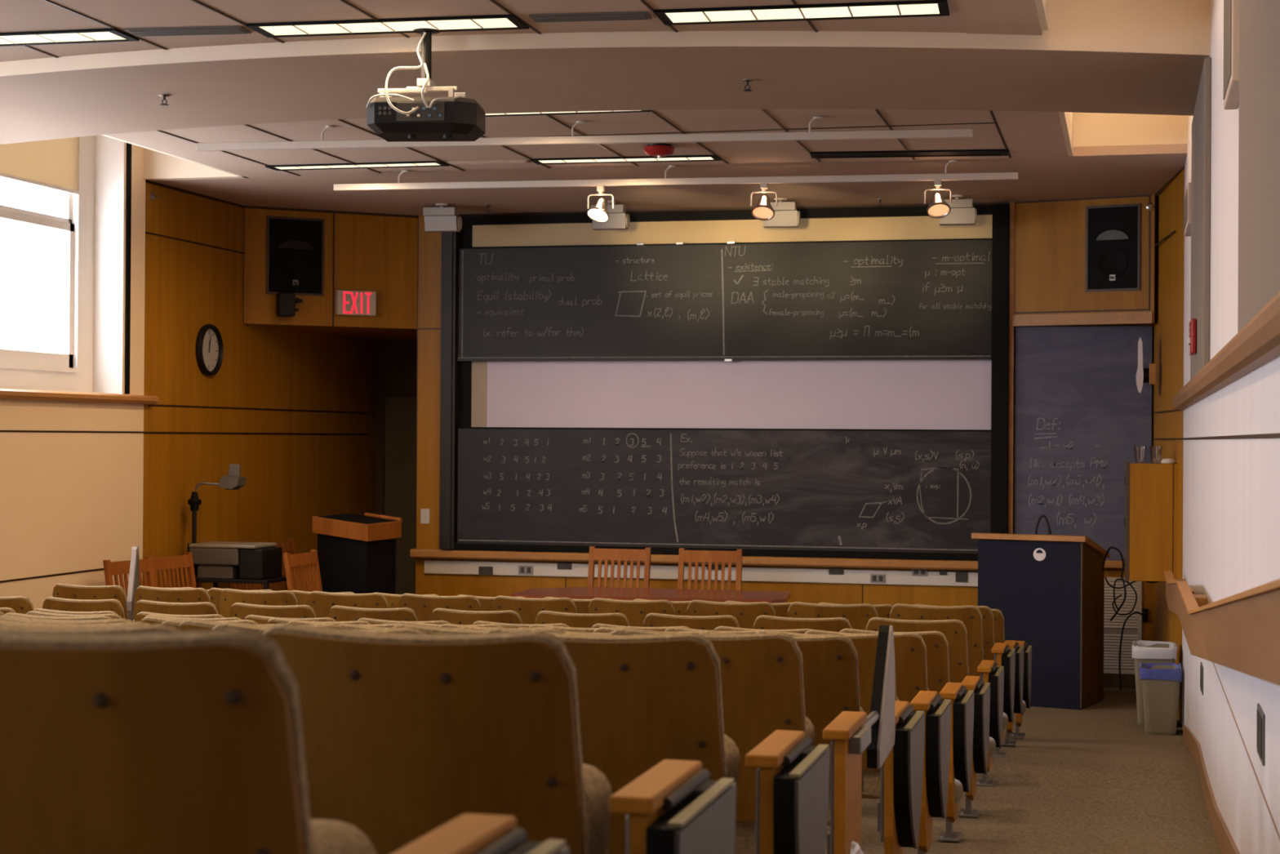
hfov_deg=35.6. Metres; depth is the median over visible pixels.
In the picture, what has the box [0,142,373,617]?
wall
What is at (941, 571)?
wall socket
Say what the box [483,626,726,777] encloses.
cushion
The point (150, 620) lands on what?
seat
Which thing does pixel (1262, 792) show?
trim
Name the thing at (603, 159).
diffuser
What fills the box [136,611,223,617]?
cushion
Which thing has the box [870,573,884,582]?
wall socket
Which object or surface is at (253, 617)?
cushion
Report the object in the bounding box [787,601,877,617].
cushion
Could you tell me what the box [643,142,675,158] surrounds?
dome
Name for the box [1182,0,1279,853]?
wall
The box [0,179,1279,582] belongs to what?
trim
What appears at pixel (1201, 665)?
step light
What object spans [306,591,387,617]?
seat
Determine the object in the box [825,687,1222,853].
floor
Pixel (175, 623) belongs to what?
seat
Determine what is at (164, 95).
sprinkler
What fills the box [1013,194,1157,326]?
wall
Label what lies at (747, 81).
sprinkler
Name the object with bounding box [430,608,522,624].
seat
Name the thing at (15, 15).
ceiling
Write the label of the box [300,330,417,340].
ceiling
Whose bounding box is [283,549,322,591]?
slat chair
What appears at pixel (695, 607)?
cushion
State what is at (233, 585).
slat chair
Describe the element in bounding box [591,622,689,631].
seat
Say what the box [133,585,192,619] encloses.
seat
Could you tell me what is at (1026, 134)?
ceiling
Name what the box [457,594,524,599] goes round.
cushion
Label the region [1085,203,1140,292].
loudspeaker
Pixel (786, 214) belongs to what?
mounting bracket
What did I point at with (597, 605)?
cushion
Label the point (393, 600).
seat
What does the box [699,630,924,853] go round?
seat
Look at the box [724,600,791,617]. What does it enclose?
seat
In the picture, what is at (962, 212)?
mounting bracket
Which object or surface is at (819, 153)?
diffuser
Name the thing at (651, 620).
seat
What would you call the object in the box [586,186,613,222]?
track spotlight
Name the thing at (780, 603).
cushion
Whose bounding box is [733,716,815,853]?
armrest
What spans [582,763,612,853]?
seat cushion
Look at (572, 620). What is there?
seat
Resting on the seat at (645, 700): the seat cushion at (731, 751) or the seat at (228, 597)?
the seat cushion at (731, 751)
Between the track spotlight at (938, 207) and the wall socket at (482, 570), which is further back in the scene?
the wall socket at (482, 570)
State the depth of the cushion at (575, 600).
11.27 m
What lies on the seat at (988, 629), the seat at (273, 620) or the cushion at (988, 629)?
the cushion at (988, 629)
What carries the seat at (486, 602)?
on the floor
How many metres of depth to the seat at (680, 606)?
11.15 m
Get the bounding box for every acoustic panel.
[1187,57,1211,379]
[1237,0,1279,333]
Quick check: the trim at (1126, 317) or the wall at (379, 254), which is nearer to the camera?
the trim at (1126, 317)
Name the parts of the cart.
leg, leg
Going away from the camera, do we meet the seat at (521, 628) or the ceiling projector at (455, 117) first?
the seat at (521, 628)
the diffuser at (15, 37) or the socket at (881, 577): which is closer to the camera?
the diffuser at (15, 37)
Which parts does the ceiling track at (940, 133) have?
stem, stem, stem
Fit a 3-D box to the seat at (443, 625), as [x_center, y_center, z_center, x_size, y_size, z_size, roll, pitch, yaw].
[-0.407,1.034,6.625,0.517,0.774,0.371,0,0,15]
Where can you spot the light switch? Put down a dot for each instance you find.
(424, 513)
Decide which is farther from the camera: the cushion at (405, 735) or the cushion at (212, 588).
the cushion at (212, 588)
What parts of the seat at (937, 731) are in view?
armrest, panel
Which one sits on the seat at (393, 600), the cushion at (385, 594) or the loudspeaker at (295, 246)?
the cushion at (385, 594)
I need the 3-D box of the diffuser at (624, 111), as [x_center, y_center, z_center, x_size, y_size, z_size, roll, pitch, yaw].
[-0.571,-1.771,11.135,1.170,0.005,0.190,0,0,12]
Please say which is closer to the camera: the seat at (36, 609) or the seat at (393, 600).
the seat at (36, 609)
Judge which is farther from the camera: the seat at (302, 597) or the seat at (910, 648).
the seat at (302, 597)
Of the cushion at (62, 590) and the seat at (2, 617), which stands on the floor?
the seat at (2, 617)
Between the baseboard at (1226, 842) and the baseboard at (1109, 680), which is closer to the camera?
the baseboard at (1226, 842)
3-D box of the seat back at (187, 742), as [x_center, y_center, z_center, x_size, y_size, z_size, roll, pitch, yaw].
[-0.525,0.399,1.852,0.484,0.440,0.137,0,0,14]
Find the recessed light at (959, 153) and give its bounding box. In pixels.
[809,149,1008,158]
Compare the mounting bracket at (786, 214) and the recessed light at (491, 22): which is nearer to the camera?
the recessed light at (491, 22)
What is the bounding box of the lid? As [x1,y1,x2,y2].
[1160,457,1176,463]
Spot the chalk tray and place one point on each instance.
(1108, 563)
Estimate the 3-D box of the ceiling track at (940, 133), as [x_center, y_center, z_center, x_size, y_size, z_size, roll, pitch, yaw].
[-0.390,-1.706,11.538,4.574,0.135,0.062,0,0,9]
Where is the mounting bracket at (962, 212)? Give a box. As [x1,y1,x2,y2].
[939,195,977,225]
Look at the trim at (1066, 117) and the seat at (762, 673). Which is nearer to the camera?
the seat at (762, 673)
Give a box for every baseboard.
[1103,674,1135,688]
[1182,725,1240,853]
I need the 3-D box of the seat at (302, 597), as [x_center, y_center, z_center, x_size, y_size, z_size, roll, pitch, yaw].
[-1.808,1.348,11.791,0.517,0.774,0.371,0,0,17]
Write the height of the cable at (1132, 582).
0.107 m
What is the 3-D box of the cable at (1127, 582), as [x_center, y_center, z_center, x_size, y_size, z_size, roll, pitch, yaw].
[3.542,1.270,14.709,0.154,0.284,0.502,0,0,27]
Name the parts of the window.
sash, sash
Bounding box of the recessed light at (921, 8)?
[653,0,949,25]
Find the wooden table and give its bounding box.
[511,586,790,603]
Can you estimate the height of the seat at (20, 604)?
0.774 m
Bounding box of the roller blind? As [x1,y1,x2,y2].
[0,137,79,195]
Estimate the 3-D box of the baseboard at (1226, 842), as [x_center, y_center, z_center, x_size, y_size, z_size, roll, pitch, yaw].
[1.506,1.176,4.719,0.014,1.479,15.900,0,0,14]
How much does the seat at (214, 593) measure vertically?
0.774 m
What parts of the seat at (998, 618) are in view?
panel, armrest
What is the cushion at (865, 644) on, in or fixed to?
on the seat at (937, 731)
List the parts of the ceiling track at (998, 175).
stem, stem, stem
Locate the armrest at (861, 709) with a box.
[826,706,864,826]
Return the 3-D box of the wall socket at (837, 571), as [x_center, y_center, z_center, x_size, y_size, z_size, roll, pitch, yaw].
[1.542,1.132,15.647,0.116,0.053,0.008,0,0,14]
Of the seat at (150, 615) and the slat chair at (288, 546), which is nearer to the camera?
the seat at (150, 615)
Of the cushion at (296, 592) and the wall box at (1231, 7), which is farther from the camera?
the cushion at (296, 592)
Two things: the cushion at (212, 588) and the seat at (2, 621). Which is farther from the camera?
the cushion at (212, 588)
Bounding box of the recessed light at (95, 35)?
[0,28,139,46]
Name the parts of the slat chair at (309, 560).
leg, rail, leg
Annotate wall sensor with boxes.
[1136,337,1155,393]
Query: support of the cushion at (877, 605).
on the seat at (883, 611)
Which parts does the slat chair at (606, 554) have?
leg, rail, leg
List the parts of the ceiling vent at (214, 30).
blade, blade, blade, blade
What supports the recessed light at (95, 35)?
in the ceiling at (15, 15)
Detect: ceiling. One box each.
[0,0,1042,62]
[106,109,1187,216]
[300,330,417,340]
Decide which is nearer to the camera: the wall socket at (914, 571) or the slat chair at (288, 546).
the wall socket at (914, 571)
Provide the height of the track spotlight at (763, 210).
0.244 m
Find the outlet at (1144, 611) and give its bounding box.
[1142,608,1147,622]
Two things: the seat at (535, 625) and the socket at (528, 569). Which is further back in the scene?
the socket at (528, 569)
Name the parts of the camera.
clamp knob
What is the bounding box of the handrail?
[1164,570,1279,685]
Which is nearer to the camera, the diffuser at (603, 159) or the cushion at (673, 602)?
the cushion at (673, 602)
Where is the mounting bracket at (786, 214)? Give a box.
[763,197,800,227]
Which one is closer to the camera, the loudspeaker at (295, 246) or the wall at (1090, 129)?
the wall at (1090, 129)
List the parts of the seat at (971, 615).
hinge plate, armrest, panel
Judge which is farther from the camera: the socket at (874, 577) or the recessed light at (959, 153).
the socket at (874, 577)
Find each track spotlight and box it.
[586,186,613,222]
[750,182,777,220]
[924,180,951,218]
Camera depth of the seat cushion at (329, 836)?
1.93 m
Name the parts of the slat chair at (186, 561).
leg, rail, leg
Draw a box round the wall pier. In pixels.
[416,215,441,548]
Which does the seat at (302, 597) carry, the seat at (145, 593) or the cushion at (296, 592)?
the cushion at (296, 592)
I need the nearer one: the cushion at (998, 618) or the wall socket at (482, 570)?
the cushion at (998, 618)
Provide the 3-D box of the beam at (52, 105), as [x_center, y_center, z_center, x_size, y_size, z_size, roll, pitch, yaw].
[-0.794,-2.090,10.388,7.220,0.760,2.569,0,0,14]
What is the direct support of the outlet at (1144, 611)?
attached to the wall at (1168, 331)
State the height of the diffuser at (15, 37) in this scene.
0.005 m
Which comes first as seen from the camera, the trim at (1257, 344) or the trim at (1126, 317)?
the trim at (1257, 344)
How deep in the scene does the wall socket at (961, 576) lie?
15.41 m
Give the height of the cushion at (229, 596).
0.440 m
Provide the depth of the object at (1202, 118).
9.23 m
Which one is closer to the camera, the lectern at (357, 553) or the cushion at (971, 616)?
the cushion at (971, 616)
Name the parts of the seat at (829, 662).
hinge plate, panel, armrest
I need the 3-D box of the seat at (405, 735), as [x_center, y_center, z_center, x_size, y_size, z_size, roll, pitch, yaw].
[-0.209,0.660,2.857,0.621,0.774,0.431,0,0,14]
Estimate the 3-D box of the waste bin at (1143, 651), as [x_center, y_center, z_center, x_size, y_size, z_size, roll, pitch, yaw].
[3.414,1.703,13.217,0.292,0.541,0.367,0,0,14]
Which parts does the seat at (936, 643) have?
panel, armrest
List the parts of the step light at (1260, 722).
louvre plate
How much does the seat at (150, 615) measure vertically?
0.774 m
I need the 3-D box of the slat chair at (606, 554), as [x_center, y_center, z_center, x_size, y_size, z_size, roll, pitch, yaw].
[-0.226,1.445,15.201,0.490,1.030,0.556,0,0,16]
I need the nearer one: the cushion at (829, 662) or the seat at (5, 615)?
the cushion at (829, 662)
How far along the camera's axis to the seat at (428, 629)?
4.62 m
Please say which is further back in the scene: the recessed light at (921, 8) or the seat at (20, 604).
the seat at (20, 604)
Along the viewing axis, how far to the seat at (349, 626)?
5.65 m
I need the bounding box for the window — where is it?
[0,134,124,394]
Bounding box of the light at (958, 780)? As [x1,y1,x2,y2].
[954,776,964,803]
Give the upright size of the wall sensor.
0.410 m
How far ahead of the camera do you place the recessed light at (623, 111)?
11.20 m
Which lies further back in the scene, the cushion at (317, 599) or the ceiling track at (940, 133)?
the ceiling track at (940, 133)
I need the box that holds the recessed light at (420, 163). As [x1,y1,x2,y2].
[265,160,449,170]
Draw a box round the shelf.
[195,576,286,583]
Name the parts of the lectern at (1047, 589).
panel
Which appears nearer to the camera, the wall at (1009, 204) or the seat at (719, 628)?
the seat at (719, 628)
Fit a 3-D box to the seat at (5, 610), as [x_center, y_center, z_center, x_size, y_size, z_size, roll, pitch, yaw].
[-2.979,1.203,9.194,0.517,0.774,0.371,0,0,18]
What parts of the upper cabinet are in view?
cabinet door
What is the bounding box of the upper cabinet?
[1124,462,1177,581]
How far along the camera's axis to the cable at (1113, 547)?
13.96 m
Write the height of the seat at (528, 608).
0.774 m
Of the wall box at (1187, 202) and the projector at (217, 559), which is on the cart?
the projector at (217, 559)
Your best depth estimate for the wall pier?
16.50 m
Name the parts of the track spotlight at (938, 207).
bulb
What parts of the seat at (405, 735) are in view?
hinge plate, panel, armrest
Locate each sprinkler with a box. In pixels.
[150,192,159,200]
[158,93,170,105]
[484,204,491,212]
[741,79,753,91]
[875,198,884,206]
[1146,202,1153,210]
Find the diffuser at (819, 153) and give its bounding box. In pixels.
[817,151,1001,156]
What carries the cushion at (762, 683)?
on the seat at (762, 673)
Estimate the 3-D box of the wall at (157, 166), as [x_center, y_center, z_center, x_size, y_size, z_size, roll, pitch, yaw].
[-3.229,-2.120,14.246,0.910,0.690,0.100,0,0,14]
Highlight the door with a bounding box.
[373,387,416,594]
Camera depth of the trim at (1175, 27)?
9.02 m
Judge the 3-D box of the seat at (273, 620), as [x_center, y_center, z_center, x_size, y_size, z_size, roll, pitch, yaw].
[-1.186,1.128,7.802,0.517,0.774,0.371,0,0,16]
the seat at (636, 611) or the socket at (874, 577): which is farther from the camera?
the socket at (874, 577)
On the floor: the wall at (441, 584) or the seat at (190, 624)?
the seat at (190, 624)
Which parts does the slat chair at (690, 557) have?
leg, rail, leg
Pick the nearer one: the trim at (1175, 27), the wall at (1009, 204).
the trim at (1175, 27)
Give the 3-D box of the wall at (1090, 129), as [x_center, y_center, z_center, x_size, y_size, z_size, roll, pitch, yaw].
[3.180,-2.116,12.775,0.840,0.630,0.100,0,0,14]
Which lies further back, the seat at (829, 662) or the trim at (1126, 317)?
the trim at (1126, 317)
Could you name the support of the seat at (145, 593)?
on the floor
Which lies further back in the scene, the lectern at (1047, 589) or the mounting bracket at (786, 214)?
the mounting bracket at (786, 214)
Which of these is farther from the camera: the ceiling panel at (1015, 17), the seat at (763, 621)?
the seat at (763, 621)
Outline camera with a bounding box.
[276,288,302,316]
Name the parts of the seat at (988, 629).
panel, armrest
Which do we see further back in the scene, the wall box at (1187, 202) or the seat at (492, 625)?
the wall box at (1187, 202)
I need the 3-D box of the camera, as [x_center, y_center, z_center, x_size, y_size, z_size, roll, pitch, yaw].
[-2.812,-0.996,15.976,0.200,0.220,0.130,1,0,-26]
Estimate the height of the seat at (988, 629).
0.774 m
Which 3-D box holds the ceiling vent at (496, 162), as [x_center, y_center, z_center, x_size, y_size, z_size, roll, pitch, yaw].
[-1.005,-1.758,13.244,0.550,0.013,0.100,0,0,12]
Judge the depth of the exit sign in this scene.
16.23 m
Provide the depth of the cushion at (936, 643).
8.18 m
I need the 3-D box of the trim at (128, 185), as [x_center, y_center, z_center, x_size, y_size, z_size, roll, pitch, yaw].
[-3.864,-1.233,13.016,0.012,1.985,2.180,0,0,14]
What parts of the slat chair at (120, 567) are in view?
leg, rail, leg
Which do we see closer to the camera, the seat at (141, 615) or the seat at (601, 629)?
the seat at (601, 629)
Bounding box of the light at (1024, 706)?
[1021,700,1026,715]
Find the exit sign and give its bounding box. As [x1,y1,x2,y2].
[335,289,376,315]
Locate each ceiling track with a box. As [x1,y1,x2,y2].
[195,115,973,151]
[333,160,1017,191]
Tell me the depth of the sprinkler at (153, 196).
14.38 m
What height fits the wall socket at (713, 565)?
0.054 m
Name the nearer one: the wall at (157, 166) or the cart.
the wall at (157, 166)
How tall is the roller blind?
0.585 m
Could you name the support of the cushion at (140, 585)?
on the seat at (140, 585)
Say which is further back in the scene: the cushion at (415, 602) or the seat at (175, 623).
the cushion at (415, 602)
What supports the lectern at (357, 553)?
on the floor
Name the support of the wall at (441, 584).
attached to the wall at (1009, 204)
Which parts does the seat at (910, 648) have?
armrest, panel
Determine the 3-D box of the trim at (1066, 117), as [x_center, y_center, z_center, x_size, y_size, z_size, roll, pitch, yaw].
[2.492,-2.096,11.672,0.030,0.690,2.370,0,0,14]
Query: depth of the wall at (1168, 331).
14.04 m
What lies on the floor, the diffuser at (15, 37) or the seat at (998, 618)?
the seat at (998, 618)
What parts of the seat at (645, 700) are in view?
hinge plate, panel, armrest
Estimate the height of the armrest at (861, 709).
0.337 m
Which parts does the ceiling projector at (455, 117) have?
port panel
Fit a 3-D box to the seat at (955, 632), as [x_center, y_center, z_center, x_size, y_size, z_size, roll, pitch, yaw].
[1.376,1.270,9.322,0.621,0.772,0.431,0,0,14]
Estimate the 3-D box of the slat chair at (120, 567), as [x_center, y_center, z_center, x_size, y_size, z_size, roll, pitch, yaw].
[-3.277,1.416,13.550,0.556,1.030,0.490,0,0,23]
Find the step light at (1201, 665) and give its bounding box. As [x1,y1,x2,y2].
[1200,661,1203,695]
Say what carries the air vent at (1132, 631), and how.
in the wall at (441, 584)
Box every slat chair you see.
[102,555,155,613]
[148,551,196,587]
[230,582,263,590]
[261,537,297,591]
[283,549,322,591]
[587,546,651,587]
[677,547,742,590]
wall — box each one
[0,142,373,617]
[143,147,248,180]
[244,208,417,331]
[372,340,417,513]
[415,557,1152,675]
[460,204,1152,511]
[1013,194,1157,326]
[1072,112,1187,146]
[1151,168,1184,724]
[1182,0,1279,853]
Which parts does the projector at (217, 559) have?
focus post, focus knob, head arm, stage plate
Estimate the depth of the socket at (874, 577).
15.57 m
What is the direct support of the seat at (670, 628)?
on the floor
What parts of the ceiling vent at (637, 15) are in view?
blade, blade, blade, blade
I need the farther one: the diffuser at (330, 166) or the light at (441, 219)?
the light at (441, 219)
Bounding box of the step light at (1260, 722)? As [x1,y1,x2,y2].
[1256,702,1265,765]
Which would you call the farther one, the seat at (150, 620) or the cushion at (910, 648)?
the cushion at (910, 648)
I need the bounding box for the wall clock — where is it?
[195,324,223,376]
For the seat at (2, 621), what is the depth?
3.77 m
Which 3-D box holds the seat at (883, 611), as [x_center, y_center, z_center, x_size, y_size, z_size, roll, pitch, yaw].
[1.242,1.364,11.168,0.517,0.774,0.371,0,0,14]
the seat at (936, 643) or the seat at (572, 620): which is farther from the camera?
the seat at (572, 620)
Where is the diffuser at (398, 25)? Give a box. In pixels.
[259,17,516,35]
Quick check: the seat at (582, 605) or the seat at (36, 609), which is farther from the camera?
the seat at (582, 605)
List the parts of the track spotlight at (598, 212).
bulb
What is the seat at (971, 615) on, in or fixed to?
on the floor
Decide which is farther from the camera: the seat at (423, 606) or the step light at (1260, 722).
the seat at (423, 606)
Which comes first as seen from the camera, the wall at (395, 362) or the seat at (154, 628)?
the seat at (154, 628)
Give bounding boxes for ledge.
[409,548,977,570]
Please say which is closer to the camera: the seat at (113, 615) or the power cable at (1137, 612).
the seat at (113, 615)
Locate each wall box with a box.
[1183,182,1191,236]
[1222,0,1239,109]
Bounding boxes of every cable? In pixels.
[1101,546,1126,621]
[1104,577,1159,588]
[1111,578,1137,615]
[1119,611,1145,690]
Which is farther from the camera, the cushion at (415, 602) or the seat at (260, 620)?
the cushion at (415, 602)
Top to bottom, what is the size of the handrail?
1.327 m
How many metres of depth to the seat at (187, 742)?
1.78 m
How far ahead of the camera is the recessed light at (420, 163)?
13.44 m
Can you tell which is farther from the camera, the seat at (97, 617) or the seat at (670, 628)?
the seat at (670, 628)
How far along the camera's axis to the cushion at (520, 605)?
10.40 m
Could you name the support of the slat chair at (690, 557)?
on the floor
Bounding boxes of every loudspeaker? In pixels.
[266,215,324,296]
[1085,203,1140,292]
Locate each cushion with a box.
[55,582,128,619]
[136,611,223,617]
[139,585,192,588]
[208,587,272,591]
[222,588,297,604]
[244,614,335,621]
[262,622,588,853]
[290,590,354,594]
[309,591,387,608]
[310,818,377,853]
[375,591,439,596]
[400,593,480,610]
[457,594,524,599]
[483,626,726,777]
[492,595,577,613]
[543,596,612,601]
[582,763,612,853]
[588,597,675,614]
[609,627,806,737]
[634,598,690,603]
[687,600,775,616]
[699,630,863,791]
[724,600,791,605]
[724,733,740,791]
[755,629,896,700]
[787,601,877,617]
[804,629,928,690]
[819,602,893,607]
[839,628,949,682]
[861,696,899,799]
[866,617,968,675]
[889,603,983,659]
[914,604,995,653]
[991,608,1004,642]
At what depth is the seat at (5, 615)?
5.84 m
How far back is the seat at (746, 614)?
10.21 m
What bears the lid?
on the upper cabinet
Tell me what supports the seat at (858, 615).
on the floor
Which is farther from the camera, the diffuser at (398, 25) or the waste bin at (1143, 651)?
the waste bin at (1143, 651)
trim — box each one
[0,0,1210,76]
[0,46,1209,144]
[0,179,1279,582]
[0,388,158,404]
[22,0,1011,176]
[101,134,247,177]
[124,142,131,394]
[244,166,1184,604]
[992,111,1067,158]
[1008,202,1014,533]
[1013,311,1152,326]
[1035,0,1048,30]
[1058,111,1073,155]
[1173,291,1279,410]
[1212,662,1279,839]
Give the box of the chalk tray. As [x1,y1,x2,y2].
[1104,560,1124,568]
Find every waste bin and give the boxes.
[1132,640,1177,726]
[1138,662,1182,735]
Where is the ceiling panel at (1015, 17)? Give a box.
[952,0,1042,35]
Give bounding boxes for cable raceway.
[423,560,977,586]
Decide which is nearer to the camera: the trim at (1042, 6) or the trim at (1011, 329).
the trim at (1042, 6)
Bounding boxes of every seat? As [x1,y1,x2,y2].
[0,595,33,613]
[0,607,15,613]
[0,615,133,623]
[0,619,150,626]
[0,623,183,633]
[0,628,569,853]
[3,612,112,620]
[4,614,110,620]
[26,610,122,618]
[34,608,117,614]
[42,596,124,618]
[52,546,139,621]
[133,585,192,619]
[133,599,217,617]
[133,611,223,622]
[134,585,210,606]
[141,616,258,624]
[145,613,241,620]
[161,618,288,627]
[177,618,347,631]
[208,587,272,614]
[211,621,426,634]
[219,588,297,617]
[229,602,315,619]
[244,614,335,624]
[262,622,736,853]
[266,617,371,624]
[288,619,399,627]
[290,590,354,604]
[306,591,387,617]
[328,604,417,621]
[338,622,471,629]
[357,617,450,624]
[375,591,439,608]
[391,622,566,634]
[398,593,480,621]
[398,620,502,627]
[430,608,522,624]
[438,622,564,631]
[457,594,524,610]
[472,620,569,627]
[483,626,830,853]
[492,595,577,623]
[516,626,610,635]
[528,623,635,632]
[534,610,629,627]
[543,596,612,613]
[588,597,675,626]
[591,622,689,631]
[593,626,719,633]
[609,625,895,853]
[634,598,690,615]
[643,613,739,630]
[664,626,774,633]
[687,600,775,628]
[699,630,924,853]
[714,626,811,633]
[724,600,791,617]
[753,614,852,631]
[755,629,951,853]
[787,601,877,630]
[804,629,973,841]
[819,602,893,617]
[839,628,990,817]
[866,617,1004,786]
[889,603,1015,756]
[914,604,1023,746]
[991,608,1031,737]
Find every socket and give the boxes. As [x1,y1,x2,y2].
[478,566,493,574]
[518,565,533,574]
[526,567,530,573]
[557,562,571,568]
[706,564,721,569]
[828,567,843,574]
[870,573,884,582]
[872,575,876,581]
[879,575,883,581]
[911,568,927,575]
[939,569,946,574]
[955,571,967,582]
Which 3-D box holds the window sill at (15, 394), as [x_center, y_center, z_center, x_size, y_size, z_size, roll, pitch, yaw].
[-5.439,-0.247,6.548,0.090,0.063,16.120,0,0,14]
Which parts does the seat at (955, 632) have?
armrest, panel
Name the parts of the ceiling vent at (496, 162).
blade, plate, blade, blade, blade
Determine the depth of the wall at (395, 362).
18.59 m
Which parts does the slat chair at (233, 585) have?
leg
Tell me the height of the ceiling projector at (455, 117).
0.500 m
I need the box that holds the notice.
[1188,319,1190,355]
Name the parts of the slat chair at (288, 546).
leg, rail, leg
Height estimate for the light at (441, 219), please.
0.215 m
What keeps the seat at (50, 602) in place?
on the floor
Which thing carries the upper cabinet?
attached to the wall at (1168, 331)
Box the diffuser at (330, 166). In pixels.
[275,163,439,168]
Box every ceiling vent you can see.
[124,26,251,36]
[447,160,530,164]
[528,11,652,22]
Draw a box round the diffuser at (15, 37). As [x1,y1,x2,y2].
[0,31,124,44]
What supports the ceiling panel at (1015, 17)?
attached to the ceiling at (15, 15)
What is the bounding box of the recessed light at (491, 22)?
[246,14,528,37]
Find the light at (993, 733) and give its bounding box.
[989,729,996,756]
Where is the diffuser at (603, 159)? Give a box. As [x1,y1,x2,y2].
[539,156,713,163]
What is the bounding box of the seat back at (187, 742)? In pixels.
[0,628,313,853]
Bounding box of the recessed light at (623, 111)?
[485,110,650,116]
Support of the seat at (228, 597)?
on the floor
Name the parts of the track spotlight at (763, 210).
bulb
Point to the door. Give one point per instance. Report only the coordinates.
(395, 408)
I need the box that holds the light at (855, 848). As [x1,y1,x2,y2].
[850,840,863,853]
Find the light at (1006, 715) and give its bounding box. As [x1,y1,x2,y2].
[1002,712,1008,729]
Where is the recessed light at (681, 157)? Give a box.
[529,155,721,164]
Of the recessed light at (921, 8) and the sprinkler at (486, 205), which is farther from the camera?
the sprinkler at (486, 205)
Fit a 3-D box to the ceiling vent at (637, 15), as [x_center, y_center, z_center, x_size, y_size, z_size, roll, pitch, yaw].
[-0.214,-1.778,8.648,0.520,0.013,0.130,0,0,8]
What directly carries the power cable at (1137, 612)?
on the floor
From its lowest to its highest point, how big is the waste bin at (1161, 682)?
0.441 m
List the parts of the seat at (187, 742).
armrest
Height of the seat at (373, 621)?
0.774 m
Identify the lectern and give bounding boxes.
[311,512,402,594]
[971,515,1109,709]
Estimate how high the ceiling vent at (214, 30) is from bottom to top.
0.013 m
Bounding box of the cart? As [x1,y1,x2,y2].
[195,576,288,590]
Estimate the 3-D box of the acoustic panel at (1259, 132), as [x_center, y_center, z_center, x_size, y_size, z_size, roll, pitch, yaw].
[1.590,-1.333,5.040,0.030,2.100,2.130,0,0,14]
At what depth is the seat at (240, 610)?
9.70 m
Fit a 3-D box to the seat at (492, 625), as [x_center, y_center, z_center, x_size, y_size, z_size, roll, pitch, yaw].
[-0.676,1.131,7.703,0.517,0.774,0.371,0,0,15]
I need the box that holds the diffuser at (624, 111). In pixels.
[485,110,639,115]
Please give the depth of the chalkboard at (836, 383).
15.84 m
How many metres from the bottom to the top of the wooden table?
0.760 m
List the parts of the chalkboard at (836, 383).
post, rail, head rail, panel, post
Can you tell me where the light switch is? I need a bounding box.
[420,508,429,524]
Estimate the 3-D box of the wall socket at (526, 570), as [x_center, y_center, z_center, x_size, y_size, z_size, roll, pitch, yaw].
[-0.933,1.168,16.254,0.125,0.071,0.009,0,0,14]
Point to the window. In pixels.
(91, 362)
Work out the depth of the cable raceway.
15.85 m
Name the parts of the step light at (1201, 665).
louvre plate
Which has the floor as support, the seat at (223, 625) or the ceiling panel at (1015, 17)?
the seat at (223, 625)
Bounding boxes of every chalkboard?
[439,204,1009,559]
[1013,325,1151,568]
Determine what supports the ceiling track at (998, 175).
attached to the ceiling at (1114, 171)
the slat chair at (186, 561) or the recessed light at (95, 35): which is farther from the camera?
the slat chair at (186, 561)
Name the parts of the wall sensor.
blade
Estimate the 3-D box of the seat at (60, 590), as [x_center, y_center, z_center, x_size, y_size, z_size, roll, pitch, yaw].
[-3.013,1.164,11.226,0.517,0.974,0.384,0,0,18]
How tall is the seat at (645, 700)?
0.774 m
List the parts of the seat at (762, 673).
hinge plate, armrest, panel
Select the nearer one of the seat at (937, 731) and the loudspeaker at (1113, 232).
the seat at (937, 731)
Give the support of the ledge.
attached to the wall at (441, 584)
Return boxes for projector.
[186,463,282,579]
[365,27,485,142]
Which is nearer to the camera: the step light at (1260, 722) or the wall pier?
the step light at (1260, 722)
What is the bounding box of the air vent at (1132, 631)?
[1103,577,1142,674]
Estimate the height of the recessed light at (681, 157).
0.012 m
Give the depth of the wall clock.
15.26 m
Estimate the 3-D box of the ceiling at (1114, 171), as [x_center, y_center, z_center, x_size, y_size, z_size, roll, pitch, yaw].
[0.004,-1.787,13.599,7.500,0.060,5.810,0,0,14]
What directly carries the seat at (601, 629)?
on the floor

